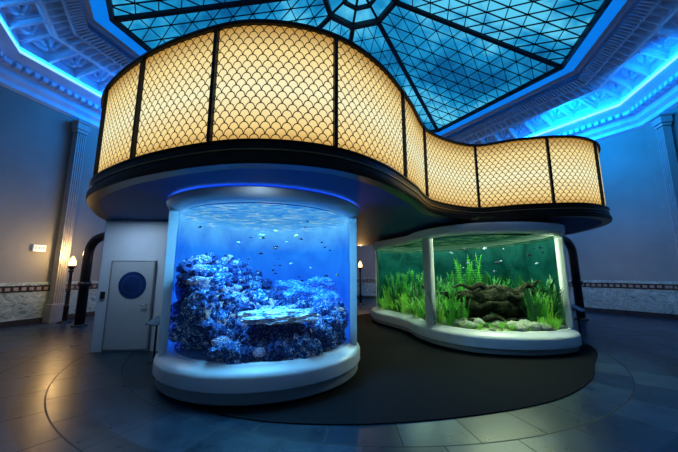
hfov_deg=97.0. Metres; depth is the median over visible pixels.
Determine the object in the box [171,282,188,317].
rock
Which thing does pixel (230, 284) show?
rock
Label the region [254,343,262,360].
rock
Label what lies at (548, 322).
plant
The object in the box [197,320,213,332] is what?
rock
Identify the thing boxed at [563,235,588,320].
drain pipe
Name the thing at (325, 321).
rock
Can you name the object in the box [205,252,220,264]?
rock
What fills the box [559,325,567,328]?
rock
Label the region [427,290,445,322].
plant
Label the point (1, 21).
trim
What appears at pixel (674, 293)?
trim
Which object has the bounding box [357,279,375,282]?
trim
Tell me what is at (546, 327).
rock
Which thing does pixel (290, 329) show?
rock
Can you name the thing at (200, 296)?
rock
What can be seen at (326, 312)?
rock
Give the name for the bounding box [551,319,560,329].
plant
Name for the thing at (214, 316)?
rock
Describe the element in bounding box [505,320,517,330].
rock
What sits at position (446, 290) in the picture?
plant
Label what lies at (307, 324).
rock
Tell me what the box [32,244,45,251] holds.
exit sign
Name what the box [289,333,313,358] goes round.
rock
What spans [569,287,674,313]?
trim
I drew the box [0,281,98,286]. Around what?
trim
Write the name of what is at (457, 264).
plant
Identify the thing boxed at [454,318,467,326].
rock
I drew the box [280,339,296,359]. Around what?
rock
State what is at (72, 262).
lamp
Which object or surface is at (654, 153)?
wall
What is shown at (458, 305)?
plant
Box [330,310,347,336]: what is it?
rock
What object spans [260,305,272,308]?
coral
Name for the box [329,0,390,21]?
window
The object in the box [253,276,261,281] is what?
rock
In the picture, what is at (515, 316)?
driftwood
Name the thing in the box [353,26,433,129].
window
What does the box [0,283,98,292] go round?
trim
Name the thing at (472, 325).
rock
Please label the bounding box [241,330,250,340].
rock
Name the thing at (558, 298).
plant
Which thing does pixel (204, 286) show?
coral
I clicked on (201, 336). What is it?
rock
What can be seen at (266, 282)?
rock
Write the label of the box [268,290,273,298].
rock
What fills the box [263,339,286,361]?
rock
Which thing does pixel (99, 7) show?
trim
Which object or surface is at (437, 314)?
plant
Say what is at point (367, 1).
trim
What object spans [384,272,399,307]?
plant
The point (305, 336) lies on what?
rock
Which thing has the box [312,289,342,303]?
rock
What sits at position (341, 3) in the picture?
trim
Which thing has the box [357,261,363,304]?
lamp
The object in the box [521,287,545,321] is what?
plant
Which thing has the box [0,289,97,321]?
wainscoting
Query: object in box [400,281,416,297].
plant
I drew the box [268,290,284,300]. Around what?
rock
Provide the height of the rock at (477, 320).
0.242 m
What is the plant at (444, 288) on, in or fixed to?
on the aquarium at (398, 253)
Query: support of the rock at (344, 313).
on the rock at (341, 337)
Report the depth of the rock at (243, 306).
4.92 m
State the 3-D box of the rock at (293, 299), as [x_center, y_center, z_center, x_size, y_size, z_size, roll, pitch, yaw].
[-0.892,1.578,5.828,0.420,0.518,0.517,7,-11,-37]
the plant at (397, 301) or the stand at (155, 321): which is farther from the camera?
the plant at (397, 301)
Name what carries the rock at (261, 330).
on the rock at (247, 337)
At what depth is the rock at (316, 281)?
5.91 m
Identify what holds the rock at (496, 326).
on the aquarium at (398, 253)
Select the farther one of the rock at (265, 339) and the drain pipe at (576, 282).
the drain pipe at (576, 282)
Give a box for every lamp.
[56,256,76,323]
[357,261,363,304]
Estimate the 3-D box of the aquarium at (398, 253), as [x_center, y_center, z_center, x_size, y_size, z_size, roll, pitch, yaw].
[3.389,1.647,9.043,3.709,2.775,6.391,3,-9,-16]
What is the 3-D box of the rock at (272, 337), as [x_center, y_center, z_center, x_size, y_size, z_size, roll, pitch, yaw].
[-0.931,1.743,4.285,0.394,0.394,0.350,-2,-9,14]
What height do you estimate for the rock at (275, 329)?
0.440 m
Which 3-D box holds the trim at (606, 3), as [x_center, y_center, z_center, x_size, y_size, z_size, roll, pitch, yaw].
[0.750,-6.327,10.519,14.819,0.150,14.819,-2,-9,14]
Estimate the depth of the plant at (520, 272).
8.20 m
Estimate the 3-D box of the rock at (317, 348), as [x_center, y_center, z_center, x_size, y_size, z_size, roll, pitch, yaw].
[-0.359,1.748,4.276,0.299,0.320,0.241,-8,-12,42]
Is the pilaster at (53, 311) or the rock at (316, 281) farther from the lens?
the pilaster at (53, 311)
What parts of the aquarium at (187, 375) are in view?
casing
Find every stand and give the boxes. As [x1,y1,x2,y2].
[145,315,160,364]
[571,305,586,344]
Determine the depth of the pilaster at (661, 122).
10.28 m
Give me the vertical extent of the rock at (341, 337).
0.518 m
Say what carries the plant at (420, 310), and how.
on the aquarium at (398, 253)
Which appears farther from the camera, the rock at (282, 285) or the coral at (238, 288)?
the rock at (282, 285)
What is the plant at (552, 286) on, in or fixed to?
in the aquarium at (398, 253)
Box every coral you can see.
[186,276,205,285]
[187,258,201,263]
[193,264,206,272]
[194,255,211,264]
[200,284,209,288]
[204,310,210,318]
[211,336,229,344]
[233,285,241,291]
[240,296,248,303]
[253,347,265,356]
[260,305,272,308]
[287,304,296,308]
[311,316,324,324]
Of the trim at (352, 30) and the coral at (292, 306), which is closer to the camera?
the coral at (292, 306)
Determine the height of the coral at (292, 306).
0.187 m
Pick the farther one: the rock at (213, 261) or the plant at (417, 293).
the plant at (417, 293)
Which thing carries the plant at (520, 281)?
on the aquarium at (398, 253)
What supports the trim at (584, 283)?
attached to the wall at (631, 247)
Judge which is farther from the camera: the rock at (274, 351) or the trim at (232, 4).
the trim at (232, 4)
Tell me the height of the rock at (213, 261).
0.170 m
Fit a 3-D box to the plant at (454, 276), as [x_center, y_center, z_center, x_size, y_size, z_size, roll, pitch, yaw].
[3.349,1.883,8.159,0.719,1.174,0.660,-1,-9,8]
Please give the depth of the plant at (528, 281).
6.96 m
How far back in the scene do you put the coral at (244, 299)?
5.21 m
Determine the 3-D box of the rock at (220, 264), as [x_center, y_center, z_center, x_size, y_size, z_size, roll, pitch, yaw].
[-2.177,0.817,5.411,0.386,0.320,0.314,-6,-11,33]
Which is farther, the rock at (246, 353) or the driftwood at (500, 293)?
the driftwood at (500, 293)
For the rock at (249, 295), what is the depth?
5.40 m
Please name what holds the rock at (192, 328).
on the rock at (201, 336)
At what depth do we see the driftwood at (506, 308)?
6.86 m
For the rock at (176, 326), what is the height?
0.713 m
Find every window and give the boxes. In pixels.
[112,0,241,15]
[121,0,327,48]
[323,0,553,127]
[323,20,349,38]
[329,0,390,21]
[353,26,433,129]
[398,0,603,63]
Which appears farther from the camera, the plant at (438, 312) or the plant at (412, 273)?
the plant at (412, 273)
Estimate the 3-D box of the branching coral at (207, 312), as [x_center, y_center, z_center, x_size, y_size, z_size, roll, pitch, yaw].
[-1.853,1.232,4.194,0.109,0.129,0.134,7,-11,-37]
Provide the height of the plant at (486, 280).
1.219 m
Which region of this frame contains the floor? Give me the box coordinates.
[0,298,677,451]
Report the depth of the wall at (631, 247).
12.00 m
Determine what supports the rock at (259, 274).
on the rock at (266, 282)
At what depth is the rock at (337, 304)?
5.33 m
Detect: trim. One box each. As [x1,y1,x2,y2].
[0,0,677,143]
[0,18,677,136]
[0,23,677,141]
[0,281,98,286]
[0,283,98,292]
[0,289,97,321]
[89,0,626,135]
[106,0,611,132]
[111,0,288,22]
[317,16,331,27]
[332,0,346,13]
[349,28,354,41]
[352,0,358,23]
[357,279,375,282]
[357,282,375,295]
[366,0,377,18]
[377,22,438,131]
[394,1,562,69]
[568,280,668,283]
[569,282,670,289]
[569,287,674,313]
[671,290,677,314]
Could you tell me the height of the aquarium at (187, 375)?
2.775 m
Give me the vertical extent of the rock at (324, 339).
0.418 m
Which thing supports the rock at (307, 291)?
on the rock at (331, 296)
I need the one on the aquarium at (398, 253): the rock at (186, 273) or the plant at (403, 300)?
the plant at (403, 300)
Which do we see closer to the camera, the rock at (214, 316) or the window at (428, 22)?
the rock at (214, 316)
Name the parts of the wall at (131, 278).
door frame, door, door frame, door frame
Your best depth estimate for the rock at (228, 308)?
4.66 m
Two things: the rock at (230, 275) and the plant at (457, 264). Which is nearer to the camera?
the rock at (230, 275)
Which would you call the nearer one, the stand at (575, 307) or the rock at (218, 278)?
the rock at (218, 278)
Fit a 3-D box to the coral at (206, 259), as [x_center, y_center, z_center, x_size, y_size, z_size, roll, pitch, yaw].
[-2.409,0.602,5.278,0.315,0.194,0.312,-2,-9,13]
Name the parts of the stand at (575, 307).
panel, post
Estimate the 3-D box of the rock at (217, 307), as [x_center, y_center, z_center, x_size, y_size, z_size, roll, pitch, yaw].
[-1.931,1.226,4.576,0.250,0.187,0.220,-8,-12,40]
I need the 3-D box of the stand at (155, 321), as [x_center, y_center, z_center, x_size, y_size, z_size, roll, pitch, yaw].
[-3.360,2.080,5.492,0.340,0.810,0.237,-5,-10,28]
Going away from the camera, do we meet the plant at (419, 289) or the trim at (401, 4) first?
the plant at (419, 289)
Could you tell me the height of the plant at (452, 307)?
0.850 m
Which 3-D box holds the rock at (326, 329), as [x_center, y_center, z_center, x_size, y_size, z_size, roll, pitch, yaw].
[-0.243,1.717,4.610,0.379,0.428,0.422,-7,-11,38]
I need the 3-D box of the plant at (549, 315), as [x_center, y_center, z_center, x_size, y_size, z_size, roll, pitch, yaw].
[4.698,1.837,6.743,0.887,0.822,0.847,2,-9,-11]
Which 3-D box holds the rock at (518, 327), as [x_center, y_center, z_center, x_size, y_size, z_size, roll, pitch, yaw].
[3.768,2.112,6.226,0.275,0.190,0.404,-4,-10,25]
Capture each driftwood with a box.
[439,285,545,303]
[444,300,537,318]
[451,282,494,290]
[467,314,519,322]
[468,313,489,318]
[503,315,519,318]
[513,281,540,294]
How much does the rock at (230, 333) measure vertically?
0.319 m
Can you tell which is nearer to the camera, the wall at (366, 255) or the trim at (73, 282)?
the trim at (73, 282)
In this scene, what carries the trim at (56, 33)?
attached to the wall at (36, 138)
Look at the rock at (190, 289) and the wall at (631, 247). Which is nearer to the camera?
the rock at (190, 289)
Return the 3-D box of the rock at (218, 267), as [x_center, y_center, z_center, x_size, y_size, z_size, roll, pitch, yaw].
[-2.153,0.911,5.268,0.369,0.454,0.487,3,-10,-20]
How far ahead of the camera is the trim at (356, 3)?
11.72 m
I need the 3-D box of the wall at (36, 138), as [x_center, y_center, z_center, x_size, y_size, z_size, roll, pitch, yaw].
[-9.492,-0.634,12.299,0.277,8.300,8.878,-2,-9,14]
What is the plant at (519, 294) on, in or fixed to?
in the aquarium at (398, 253)
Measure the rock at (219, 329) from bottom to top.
0.336 m
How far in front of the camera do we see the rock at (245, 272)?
5.94 m
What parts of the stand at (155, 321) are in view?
panel, post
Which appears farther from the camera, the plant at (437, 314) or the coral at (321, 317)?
the plant at (437, 314)
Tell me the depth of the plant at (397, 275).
9.77 m
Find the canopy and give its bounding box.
[86,19,612,245]
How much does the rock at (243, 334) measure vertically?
0.212 m
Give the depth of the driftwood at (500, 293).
6.96 m
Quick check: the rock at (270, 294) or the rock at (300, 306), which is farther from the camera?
the rock at (270, 294)
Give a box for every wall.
[0,86,105,282]
[90,220,167,351]
[357,245,375,277]
[564,127,670,280]
[645,106,677,281]
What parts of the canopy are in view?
light panel, light panel, light panel, rail, light panel, light panel, light panel, light panel, light panel, light panel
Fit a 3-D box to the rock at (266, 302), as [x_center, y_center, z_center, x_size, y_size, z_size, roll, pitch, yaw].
[-1.380,1.547,5.738,0.250,0.273,0.271,6,-11,-34]
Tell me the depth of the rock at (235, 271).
5.52 m
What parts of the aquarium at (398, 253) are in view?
post, casing, post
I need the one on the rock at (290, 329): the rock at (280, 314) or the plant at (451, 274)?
the rock at (280, 314)
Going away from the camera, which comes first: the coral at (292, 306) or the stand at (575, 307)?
the coral at (292, 306)
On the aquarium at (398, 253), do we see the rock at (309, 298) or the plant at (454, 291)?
the plant at (454, 291)
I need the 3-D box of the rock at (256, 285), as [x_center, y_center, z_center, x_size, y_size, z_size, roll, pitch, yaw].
[-1.759,1.232,6.015,0.380,0.308,0.417,1,-9,-9]
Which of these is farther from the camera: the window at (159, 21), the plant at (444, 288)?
the window at (159, 21)
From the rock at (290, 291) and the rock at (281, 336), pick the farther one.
the rock at (290, 291)
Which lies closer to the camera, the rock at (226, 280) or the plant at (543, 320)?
the rock at (226, 280)
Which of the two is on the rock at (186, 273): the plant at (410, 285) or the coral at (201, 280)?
the coral at (201, 280)
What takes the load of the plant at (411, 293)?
on the aquarium at (398, 253)
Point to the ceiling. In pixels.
(89, 26)
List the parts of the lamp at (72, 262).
lamp shade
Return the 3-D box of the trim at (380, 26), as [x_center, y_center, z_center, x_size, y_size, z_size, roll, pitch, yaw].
[3.541,-6.690,14.327,0.194,2.143,6.680,-7,-11,36]
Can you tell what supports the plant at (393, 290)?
on the aquarium at (398, 253)
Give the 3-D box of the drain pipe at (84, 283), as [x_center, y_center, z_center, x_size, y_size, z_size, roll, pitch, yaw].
[-6.697,1.544,9.302,3.045,3.060,0.416,-1,-9,7]
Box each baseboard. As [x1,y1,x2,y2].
[0,311,94,327]
[357,296,375,298]
[572,307,674,318]
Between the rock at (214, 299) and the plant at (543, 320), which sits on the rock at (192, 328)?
the rock at (214, 299)
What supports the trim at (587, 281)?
attached to the wall at (631, 247)
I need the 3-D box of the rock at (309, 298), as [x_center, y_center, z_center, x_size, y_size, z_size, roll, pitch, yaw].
[-0.567,1.539,5.784,0.321,0.395,0.358,7,-11,-37]
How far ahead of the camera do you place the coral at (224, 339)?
4.01 m
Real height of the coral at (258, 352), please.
0.120 m
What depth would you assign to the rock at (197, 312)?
4.13 m
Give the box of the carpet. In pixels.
[153,313,597,424]
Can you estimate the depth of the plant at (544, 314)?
6.60 m
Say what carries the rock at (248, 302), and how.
on the rock at (243, 306)
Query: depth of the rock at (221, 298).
4.73 m
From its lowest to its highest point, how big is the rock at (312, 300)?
0.466 m
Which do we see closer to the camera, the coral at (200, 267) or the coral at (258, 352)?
the coral at (258, 352)
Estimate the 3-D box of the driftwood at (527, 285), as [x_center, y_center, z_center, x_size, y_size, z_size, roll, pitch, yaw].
[4.337,1.505,7.043,0.842,0.452,0.232,0,-9,0]
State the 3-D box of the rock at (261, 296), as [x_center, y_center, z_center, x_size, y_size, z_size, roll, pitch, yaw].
[-1.835,1.647,5.956,0.988,0.876,0.937,1,-9,-8]
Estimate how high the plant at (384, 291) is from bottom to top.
0.771 m
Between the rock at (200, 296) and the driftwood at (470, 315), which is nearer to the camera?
the rock at (200, 296)
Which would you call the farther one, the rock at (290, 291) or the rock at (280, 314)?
the rock at (290, 291)
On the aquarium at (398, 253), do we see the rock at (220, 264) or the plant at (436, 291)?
the plant at (436, 291)
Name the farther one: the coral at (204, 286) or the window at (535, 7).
the window at (535, 7)
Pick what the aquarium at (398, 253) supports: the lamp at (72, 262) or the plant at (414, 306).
the plant at (414, 306)
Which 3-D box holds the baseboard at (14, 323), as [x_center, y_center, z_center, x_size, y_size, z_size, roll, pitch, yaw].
[-9.309,3.369,11.617,0.099,0.180,8.648,-2,-9,14]
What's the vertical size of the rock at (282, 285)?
0.340 m
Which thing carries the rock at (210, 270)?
on the rock at (180, 293)
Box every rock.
[168,311,201,349]
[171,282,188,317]
[176,261,194,272]
[176,266,204,288]
[179,307,222,334]
[181,288,215,320]
[185,284,201,295]
[187,300,211,324]
[196,310,224,356]
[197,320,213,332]
[198,316,214,325]
[203,265,216,276]
[204,272,226,291]
[204,322,226,346]
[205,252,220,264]
[207,259,216,264]
[207,340,225,358]
[209,290,218,305]
[209,314,217,322]
[213,263,230,271]
[213,265,225,274]
[215,292,227,307]
[215,301,220,310]
[216,313,232,328]
[216,339,241,364]
[217,271,229,284]
[220,290,240,308]
[222,304,237,316]
[225,260,243,284]
[225,317,244,338]
[226,279,233,287]
[226,329,235,340]
[227,272,233,278]
[232,346,254,362]
[234,302,252,317]
[235,306,320,324]
[235,336,243,349]
[237,265,252,283]
[239,289,267,304]
[239,332,247,339]
[240,283,252,291]
[241,289,256,302]
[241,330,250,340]
[241,334,264,357]
[245,324,270,338]
[247,280,261,289]
[247,301,257,308]
[251,337,266,346]
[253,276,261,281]
[254,270,262,276]
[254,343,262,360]
[261,278,272,289]
[262,300,269,305]
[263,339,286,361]
[264,333,277,344]
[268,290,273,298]
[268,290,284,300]
[268,324,285,334]
[274,300,284,306]
[275,279,305,290]
[276,333,288,342]
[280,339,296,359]
[282,323,304,340]
[283,285,303,299]
[284,294,300,304]
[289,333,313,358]
[293,303,303,308]
[295,285,337,299]
[296,299,308,305]
[300,333,309,338]
[303,321,312,330]
[304,276,336,287]
[305,297,312,306]
[307,327,329,351]
[309,295,321,307]
[310,338,322,355]
[311,307,324,323]
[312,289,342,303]
[314,317,340,335]
[314,323,336,348]
[315,301,331,309]
[323,310,330,315]
[328,301,343,310]
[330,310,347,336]
[335,309,347,322]
[335,332,345,344]
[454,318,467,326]
[461,321,478,328]
[473,318,484,327]
[488,323,499,327]
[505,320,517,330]
[513,323,527,331]
[517,320,530,324]
[525,322,542,330]
[540,322,552,330]
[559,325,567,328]
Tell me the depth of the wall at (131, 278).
6.39 m
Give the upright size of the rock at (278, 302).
0.292 m
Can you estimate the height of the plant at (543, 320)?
0.294 m
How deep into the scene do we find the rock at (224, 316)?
4.41 m
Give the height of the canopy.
1.788 m
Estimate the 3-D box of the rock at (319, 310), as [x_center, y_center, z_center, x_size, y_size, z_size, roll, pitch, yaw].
[-0.340,1.626,5.187,0.410,0.434,0.382,5,-10,-29]
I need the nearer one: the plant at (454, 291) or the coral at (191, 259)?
the coral at (191, 259)
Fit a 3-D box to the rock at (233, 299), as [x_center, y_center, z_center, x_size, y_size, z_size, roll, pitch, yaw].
[-1.873,1.280,4.913,0.460,0.466,0.423,2,-9,-11]
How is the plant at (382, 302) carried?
on the aquarium at (398, 253)
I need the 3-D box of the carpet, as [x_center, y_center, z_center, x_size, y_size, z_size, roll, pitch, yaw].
[1.842,2.768,7.291,7.009,0.010,10.207,-6,-11,34]
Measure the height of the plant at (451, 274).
1.260 m
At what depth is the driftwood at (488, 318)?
6.66 m
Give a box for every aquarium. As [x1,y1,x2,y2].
[152,186,359,406]
[371,218,581,355]
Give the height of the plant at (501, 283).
1.262 m
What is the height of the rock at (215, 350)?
0.223 m
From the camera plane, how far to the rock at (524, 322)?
6.51 m
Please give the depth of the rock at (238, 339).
4.17 m
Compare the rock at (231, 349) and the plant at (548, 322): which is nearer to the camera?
the rock at (231, 349)
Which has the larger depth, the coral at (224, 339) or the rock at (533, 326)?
the rock at (533, 326)
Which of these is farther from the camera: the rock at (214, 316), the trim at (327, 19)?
the trim at (327, 19)
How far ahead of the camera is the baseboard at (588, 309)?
11.55 m
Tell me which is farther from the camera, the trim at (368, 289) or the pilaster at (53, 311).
the trim at (368, 289)
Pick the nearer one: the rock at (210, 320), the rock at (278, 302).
the rock at (210, 320)
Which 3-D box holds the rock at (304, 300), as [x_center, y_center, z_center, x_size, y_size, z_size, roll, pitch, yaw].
[-0.716,1.562,5.734,0.311,0.320,0.315,4,-10,-26]
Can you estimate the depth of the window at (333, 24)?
12.16 m
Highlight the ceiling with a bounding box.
[87,0,640,137]
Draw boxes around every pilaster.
[42,119,91,322]
[649,112,677,252]
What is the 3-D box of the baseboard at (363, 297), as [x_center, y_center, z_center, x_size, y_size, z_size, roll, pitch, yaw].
[3.351,4.535,18.983,8.648,0.180,0.099,-2,-9,14]
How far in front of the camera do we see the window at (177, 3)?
9.41 m
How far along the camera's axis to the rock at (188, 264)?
4.74 m
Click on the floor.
(57, 394)
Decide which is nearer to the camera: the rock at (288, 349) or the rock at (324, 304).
the rock at (288, 349)
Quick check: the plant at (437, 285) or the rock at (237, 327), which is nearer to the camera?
the rock at (237, 327)
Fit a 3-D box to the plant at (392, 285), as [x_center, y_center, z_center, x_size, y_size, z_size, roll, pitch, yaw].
[1.804,2.406,10.327,0.428,0.818,0.406,7,-11,-37]
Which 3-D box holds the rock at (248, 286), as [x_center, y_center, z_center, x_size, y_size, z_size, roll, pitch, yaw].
[-1.800,1.199,5.795,0.289,0.206,0.295,3,-10,-21]
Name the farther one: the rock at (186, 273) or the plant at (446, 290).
the plant at (446, 290)
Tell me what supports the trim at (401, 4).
attached to the trim at (606, 3)
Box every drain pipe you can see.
[70,232,104,326]
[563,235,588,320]
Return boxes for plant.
[375,296,389,308]
[382,287,392,307]
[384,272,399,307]
[385,285,392,307]
[388,280,405,309]
[395,297,401,311]
[396,272,419,308]
[398,292,411,313]
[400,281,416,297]
[401,268,423,312]
[403,285,422,312]
[406,299,423,316]
[411,285,424,316]
[413,272,435,300]
[415,302,424,317]
[416,291,443,319]
[423,277,448,303]
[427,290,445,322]
[435,288,444,307]
[435,289,462,324]
[436,281,465,299]
[436,300,446,322]
[443,281,468,292]
[444,283,462,320]
[446,272,464,291]
[450,274,474,292]
[454,253,482,284]
[454,261,479,302]
[454,296,470,320]
[480,271,510,285]
[482,272,511,314]
[498,272,530,288]
[517,277,545,289]
[519,294,541,317]
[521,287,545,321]
[528,281,555,318]
[532,274,575,317]
[534,294,552,319]
[535,292,562,326]
[535,316,547,323]
[538,318,553,326]
[543,286,571,324]
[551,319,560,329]
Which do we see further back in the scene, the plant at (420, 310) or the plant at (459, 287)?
the plant at (420, 310)
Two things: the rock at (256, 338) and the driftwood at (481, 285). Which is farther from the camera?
the driftwood at (481, 285)
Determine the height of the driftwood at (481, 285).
0.345 m
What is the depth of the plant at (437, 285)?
8.85 m
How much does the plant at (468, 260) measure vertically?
1.761 m

